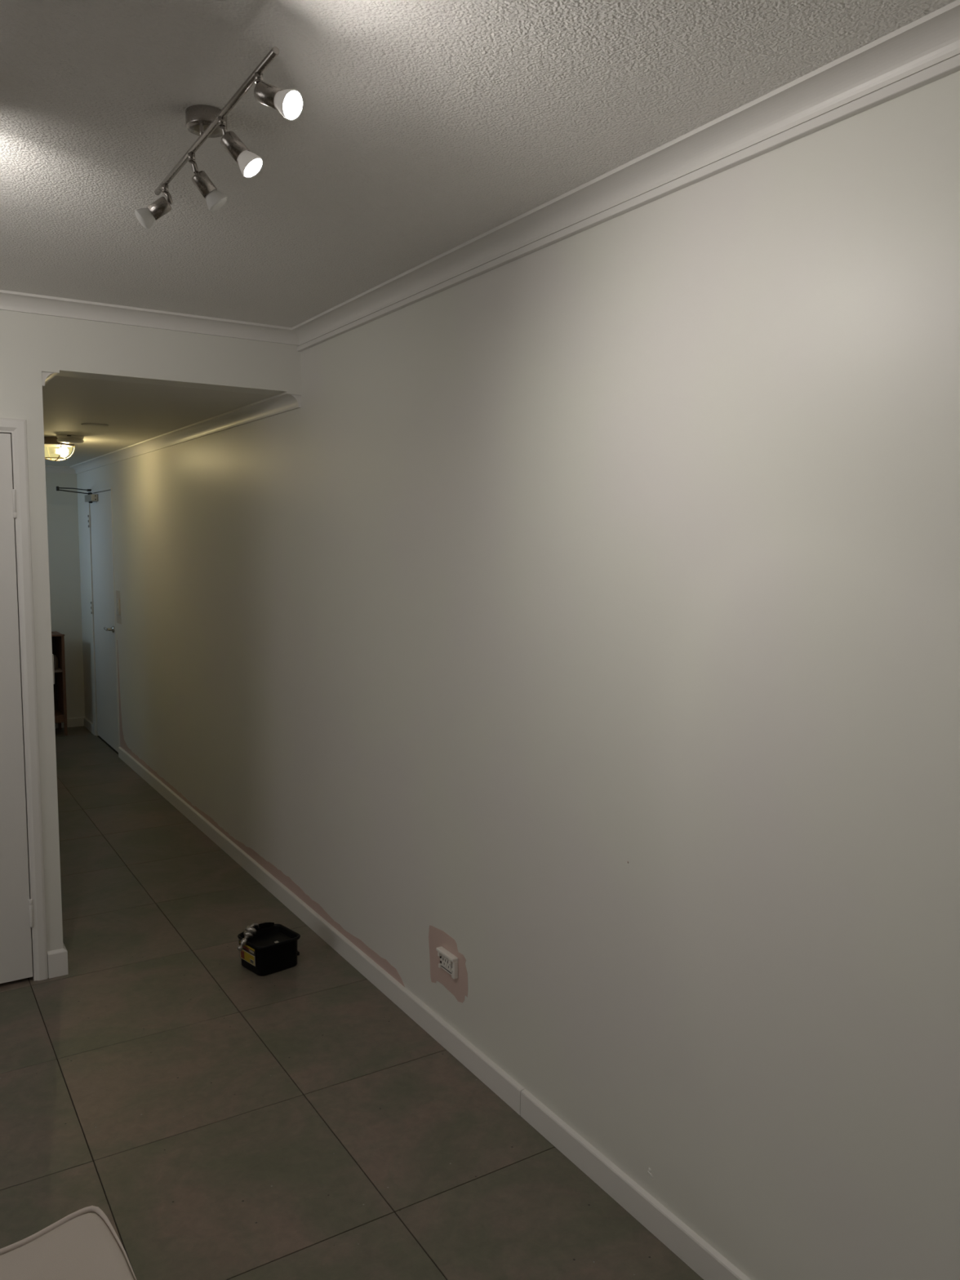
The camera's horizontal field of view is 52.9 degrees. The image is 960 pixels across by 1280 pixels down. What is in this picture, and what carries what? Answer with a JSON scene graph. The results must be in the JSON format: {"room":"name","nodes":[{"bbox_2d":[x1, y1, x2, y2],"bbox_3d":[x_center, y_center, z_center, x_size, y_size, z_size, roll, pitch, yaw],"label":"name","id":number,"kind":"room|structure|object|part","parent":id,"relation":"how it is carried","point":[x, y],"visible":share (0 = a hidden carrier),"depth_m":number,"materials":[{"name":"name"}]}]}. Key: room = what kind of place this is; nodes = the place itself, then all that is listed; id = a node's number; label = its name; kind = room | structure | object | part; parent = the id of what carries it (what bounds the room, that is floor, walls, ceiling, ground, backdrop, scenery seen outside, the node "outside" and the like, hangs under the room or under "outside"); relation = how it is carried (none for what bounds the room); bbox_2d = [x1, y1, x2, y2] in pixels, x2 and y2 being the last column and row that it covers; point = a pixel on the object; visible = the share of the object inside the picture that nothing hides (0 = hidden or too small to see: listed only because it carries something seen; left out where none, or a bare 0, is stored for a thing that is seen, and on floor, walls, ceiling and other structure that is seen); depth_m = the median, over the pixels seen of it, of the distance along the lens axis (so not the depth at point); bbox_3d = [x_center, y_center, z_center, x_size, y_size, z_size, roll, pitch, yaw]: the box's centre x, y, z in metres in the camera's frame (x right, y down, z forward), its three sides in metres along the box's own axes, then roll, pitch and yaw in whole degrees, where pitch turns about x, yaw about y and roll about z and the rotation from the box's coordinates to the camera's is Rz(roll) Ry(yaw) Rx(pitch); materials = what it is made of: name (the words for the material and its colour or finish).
{"room":"living room","nodes":[
{"label":"living room","id":0,"kind":"room"},
{"bbox_2d":[45,472,84,718],"bbox_3d":[-4.607,-0.361,7.836,2.540,2.372,0.100,-3,7,-32],"label":"wall","id":1,"kind":"structure","parent":0,"point":[62,511],"depth_m":8.39,"materials":[{"name":"paint"}]},
{"bbox_2d":[54,716,93,733],"bbox_3d":[-4.426,0.801,7.747,2.440,0.080,0.455,-3,7,-32],"label":"baseboard","id":2,"kind":"structure","parent":1,"relation":"attached to","point":[82,721],"depth_m":8.50,"materials":[{"name":"paint"}]},
{"bbox_2d":[0,309,301,967],"bbox_3d":[-2.601,0.081,3.021,4.290,2.515,0.140,-3,7,-32],"label":"wall","id":3,"kind":"structure","parent":0,"point":[31,344],"depth_m":3.59,"materials":[{"name":"paint"}]},
{"bbox_2d":[0,417,48,983],"bbox_3d":[-2.043,0.267,3.345,0.925,2.087,0.082,-3,7,-32],"label":"door","id":4,"kind":"structure","parent":3,"relation":"in","point":[23,927],"depth_m":3.54,"materials":[{"name":"paint"}]},
{"bbox_2d":[52,653,54,684],"bbox_3d":[-1.619,0.106,3.645,0.012,0.114,0.076,-3,7,-32],"label":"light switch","id":5,"kind":"object","parent":3,"relation":"attached to","point":[52,654],"visible":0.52,"depth_m":3.61,"materials":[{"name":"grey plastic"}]},
{"bbox_2d":[42,375,274,466],"bbox_3d":[-3.230,-1.247,5.557,2.540,0.080,5.040,-3,7,-32],"label":"ceiling","id":6,"kind":"structure","parent":0,"point":[134,413],"depth_m":4.55,"materials":[{"name":"paint"}]},
{"bbox_2d":[44,436,75,461],"bbox_3d":[-2.620,-1.171,5.939,0.228,0.138,0.228,2,6,13],"label":"lamp","id":7,"kind":"object","parent":6,"relation":"attached to","point":[54,450],"visible":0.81,"depth_m":5.87,"materials":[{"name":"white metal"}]},
{"bbox_3d":[-2.620,-1.156,5.940,0.208,0.078,0.208,-3,7,-32],"label":"lamp shade","id":8,"kind":"part","parent":7,"relation":"part of","materials":[{"name":"clear glass"}]},
{"bbox_2d":[56,434,84,443],"bbox_3d":[-2.449,-1.199,5.766,0.150,0.045,0.153,-3,7,-32],"label":"smoke detector","id":9,"kind":"object","parent":6,"relation":"attached to","point":[65,438],"visible":1,"depth_m":5.71,"materials":[{"name":"grey plastic"}]},
{"bbox_2d":[81,422,108,426],"bbox_3d":[-2.073,-1.155,5.193,0.138,0.007,0.138,-3,7,-32],"label":"blank plate","id":10,"kind":"object","parent":6,"relation":"attached to","point":[88,424],"visible":1,"depth_m":5.17,"materials":[{"name":"paint"}]},
{"bbox_2d":[0,725,703,1279],"bbox_3d":[-2.317,1.412,2.687,4.490,0.060,11.530,-3,7,-32],"label":"floor","id":11,"kind":"structure","parent":0,"point":[226,1121],"depth_m":2.84,"materials":[{"name":"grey tile"}]},
{"bbox_2d":[51,631,67,735],"bbox_3d":[-3.780,0.377,8.122,0.501,0.858,0.334,-3,7,-32],"label":"bookcase","id":12,"kind":"object","parent":11,"relation":"on","point":[57,638],"visible":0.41,"depth_m":8.17,"materials":[{"name":"brown wood"}]},
{"bbox_3d":[-3.865,0.316,8.252,0.449,0.732,0.008,-3,7,-32],"label":"panel","id":13,"kind":"part","parent":12,"relation":"part of","materials":[{"name":"brown wood"}]},
{"bbox_2d":[53,655,58,669],"bbox_3d":[-3.631,0.188,8.180,0.104,0.112,0.104,-3,7,-32],"label":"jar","id":14,"kind":"object","parent":12,"relation":"on","point":[55,659],"visible":0.38,"depth_m":8.16,"materials":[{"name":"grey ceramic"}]},
{"bbox_3d":[-3.696,-0.029,7.952,0.501,0.014,0.034,-3,7,-32],"label":"rail","id":15,"kind":"part","parent":12,"relation":"part of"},
{"bbox_3d":[-3.780,0.258,8.112,0.449,0.016,0.307,-3,7,-32],"label":"shelf","id":16,"kind":"part","parent":12,"relation":"part of","materials":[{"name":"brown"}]},
{"bbox_3d":[-3.701,0.682,8.023,0.449,0.048,0.016,-3,7,-32],"label":"rail","id":17,"kind":"part","parent":12,"relation":"part of","materials":[{"name":"brown wood"}]},
{"bbox_3d":[-3.781,0.639,8.148,0.449,0.012,0.315,-3,7,-32],"label":"shelf","id":18,"kind":"part","parent":12,"relation":"part of","materials":[{"name":"brown wood"}]},
{"bbox_3d":[-3.581,0.320,8.244,0.022,0.739,0.330,-3,7,-32],"label":"panel","id":19,"kind":"part","parent":12,"relation":"part of","materials":[{"name":"brown wood"}]},
{"bbox_3d":[-3.504,0.754,8.158,0.022,0.104,0.022,-3,7,-32],"label":"leg","id":20,"kind":"part","parent":12,"relation":"part of","materials":[{"name":"brown wood"}]},
{"bbox_2d":[0,1205,136,1279],"bbox_3d":[-0.846,1.332,1.169,0.977,0.434,1.066,-3,7,-32],"label":"seat","id":21,"kind":"object","parent":11,"relation":"on","point":[80,1245],"visible":1,"depth_m":1.71,"materials":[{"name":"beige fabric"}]},
{"bbox_2d":[237,922,300,976],"bbox_3d":[-0.816,1.208,3.784,0.222,0.144,0.181,-5,8,-40],"label":"caddy","id":22,"kind":"object","parent":11,"relation":"on","point":[273,948],"visible":0.95,"depth_m":3.74,"materials":[{"name":"black plastic"}]},
{"bbox_2d":[240,950,244,958],"bbox_3d":[-0.924,1.224,3.755,0.004,0.030,0.024,-5,8,-44],"label":"print","id":23,"kind":"object","parent":22,"relation":"attached to","point":[242,951],"depth_m":3.75,"materials":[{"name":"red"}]},
{"bbox_3d":[-0.899,1.227,3.731,0.005,0.036,0.103,-5,8,-44],"label":"label panel","id":24,"kind":"part","parent":22,"relation":"part of","materials":[{"name":"yellow paper"}]},
{"bbox_3d":[-0.899,1.226,3.732,0.028,0.042,0.110,-3,7,-32],"label":"label panel","id":25,"kind":"part","parent":22,"relation":"part of","materials":[{"name":"beige paper"}]},
{"bbox_2d":[236,923,259,951],"bbox_3d":[-0.894,1.149,3.740,0.047,0.085,0.118,6,8,42],"label":"metal tool","id":26,"kind":"object","parent":22,"relation":"in","point":[250,931],"visible":1,"depth_m":3.72,"materials":[{"name":"silver metal"}]},
{"bbox_3d":[-0.921,1.183,3.704,0.024,0.024,0.024,-3,7,-32],"label":"knob","id":27,"kind":"part","parent":26,"relation":"part of","materials":[{"name":"silver metal"}]},
{"bbox_3d":[-0.880,1.121,3.768,0.012,0.034,0.055,3,7,26],"label":"handle","id":28,"kind":"part","parent":26,"relation":"part of","materials":[{"name":"silver metal"}]},
{"bbox_2d":[247,931,292,946],"bbox_3d":[-0.825,1.182,3.774,0.170,0.004,0.155,-5,8,-40],"label":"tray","id":29,"kind":"object","parent":22,"relation":"on","point":[261,939],"depth_m":3.80,"materials":[{"name":"black plastic"}]},
{"bbox_2d":[0,0,956,327],"bbox_3d":[-0.917,-0.922,0.241,4.490,0.080,6.350,-3,7,-32],"label":"ceiling","id":30,"kind":"structure","parent":0,"point":[423,128],"depth_m":1.94,"materials":[{"name":"white paint"}]},
{"bbox_2d":[134,46,302,229],"bbox_3d":[-0.514,-0.957,1.877,0.118,0.179,0.777,-4,7,-36],"label":"track light","id":31,"kind":"object","parent":30,"relation":"attached to","point":[206,122],"visible":1,"depth_m":1.81,"materials":[{"name":"silver metal"}]},
{"bbox_3d":[-0.735,-0.929,2.122,0.049,0.049,0.045,-3,7,-32],"label":"bulb","id":32,"kind":"part","parent":31,"relation":"part of","materials":[{"name":"white glass"}]},
{"bbox_3d":[-0.694,-0.978,2.137,0.017,0.037,0.027,3,6,21],"label":"arm","id":33,"kind":"part","parent":31,"relation":"part of","materials":[{"name":"silver metal"}]},
{"bbox_3d":[-0.580,-0.958,1.962,0.020,0.037,0.015,-3,7,-32],"label":"arm","id":34,"kind":"part","parent":31,"relation":"part of","materials":[{"name":"silver metal"}]},
{"bbox_3d":[-0.547,-1.001,1.894,0.008,0.034,0.008,-3,7,-32],"label":"stem","id":35,"kind":"part","parent":31,"relation":"part of","materials":[{"name":"silver metal"}]},
{"bbox_3d":[-0.542,-0.904,1.977,0.048,0.048,0.046,-3,7,-32],"label":"bulb","id":36,"kind":"part","parent":31,"relation":"part of","materials":[{"name":"white glass"}]},
{"bbox_3d":[-0.471,-0.939,1.787,0.018,0.038,0.030,-3,7,-32],"label":"arm","id":37,"kind":"part","parent":31,"relation":"part of","materials":[{"name":"silver metal"}]},
{"bbox_3d":[-0.424,-0.881,1.777,0.049,0.050,0.047,-3,7,-32],"label":"bulb","id":38,"kind":"part","parent":31,"relation":"part of","materials":[{"name":"white glass"}]},
{"bbox_3d":[-0.315,-0.877,1.581,0.045,0.049,0.051,-5,8,-43],"label":"bulb","id":39,"kind":"part","parent":31,"relation":"part of","materials":[{"name":"white glass"}]},
{"bbox_2d":[76,70,959,1279],"bbox_3d":[-0.449,0.027,3.717,0.102,2.515,11.530,-3,7,-32],"label":"wall","id":40,"kind":"structure","parent":0,"point":[582,627],"depth_m":2.27,"materials":[{"name":"paint"}]},
{"bbox_2d":[56,486,119,752],"bbox_3d":[-3.104,-0.173,7.639,0.363,2.063,0.955,-3,7,-32],"label":"door","id":41,"kind":"structure","parent":40,"relation":"in","point":[106,725],"depth_m":7.67,"materials":[{"name":"paint"}]},
{"bbox_3d":[-3.209,-1.171,7.642,0.269,0.035,0.033,-5,8,-43],"label":"closer arm","id":42,"kind":"part","parent":41,"relation":"part of","materials":[{"name":"grey metal"}]},
{"bbox_3d":[-2.987,-0.171,7.713,0.086,2.045,0.955,-3,7,-32],"label":"frame","id":43,"kind":"part","parent":41,"relation":"part of","materials":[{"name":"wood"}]},
{"bbox_2d":[115,598,119,614],"bbox_3d":[-2.691,-0.246,7.169,0.013,0.116,0.082,-3,7,-32],"label":"light switch","id":44,"kind":"object","parent":40,"relation":"attached to","point":[117,601],"visible":1,"depth_m":7.15,"materials":[{"name":"grey plastic"}]},
{"bbox_2d":[41,371,300,474],"bbox_3d":[-3.153,-1.174,5.535,2.440,0.059,5.171,-3,7,-32],"label":"crown molding","id":45,"kind":"structure","parent":40,"relation":"attached to","point":[282,402],"depth_m":5.10,"materials":[{"name":"paint"}]},
{"bbox_2d":[118,746,751,1279],"bbox_3d":[-0.123,1.306,3.206,0.015,0.080,9.890,-3,7,-32],"label":"baseboard","id":46,"kind":"structure","parent":40,"relation":"attached to","point":[484,1068],"depth_m":2.90,"materials":[{"name":"paint"}]},
{"bbox_2d":[435,946,457,979],"bbox_3d":[-0.108,1.054,3.149,0.023,0.070,0.106,-3,7,-32],"label":"power outlet","id":47,"kind":"object","parent":40,"relation":"attached to","point":[448,961],"visible":1,"depth_m":3.14,"materials":[{"name":"white plastic"}]},
{"bbox_3d":[-0.101,1.055,3.154,0.008,0.068,0.104,-3,7,-32],"label":"plate","id":48,"kind":"part","parent":47,"relation":"part of","materials":[{"name":"white plastic"}]},
{"bbox_2d":[0,0,959,346],"bbox_3d":[-0.918,-0.856,0.248,4.290,0.054,6.150,-3,7,-32],"label":"crown molding","id":49,"kind":"structure","parent":40,"relation":"attached to","point":[932,39],"depth_m":2.21,"materials":[{"name":"paint"}]},
{"bbox_2d":[297,53,959,351],"bbox_3d":[0.891,-0.917,1.384,0.017,0.018,6.150,-3,7,-32],"label":"trim","id":50,"kind":"structure","parent":40,"relation":"attached to","point":[949,66],"depth_m":2.05,"materials":[{"name":"paint"}]},
{"bbox_3d":[-3.172,0.021,4.739,1.450,2.272,3.450,-3,7,-32],"label":"wall","id":51,"kind":"structure","parent":0,"visible":0},
{"bbox_2d":[47,942,68,978],"bbox_3d":[-2.556,1.071,5.176,0.069,0.102,3.562,-3,7,-32],"label":"baseboard","id":52,"kind":"structure","parent":51,"relation":"attached to","point":[57,959],"depth_m":3.68,"materials":[{"name":"paint"}]}
]}

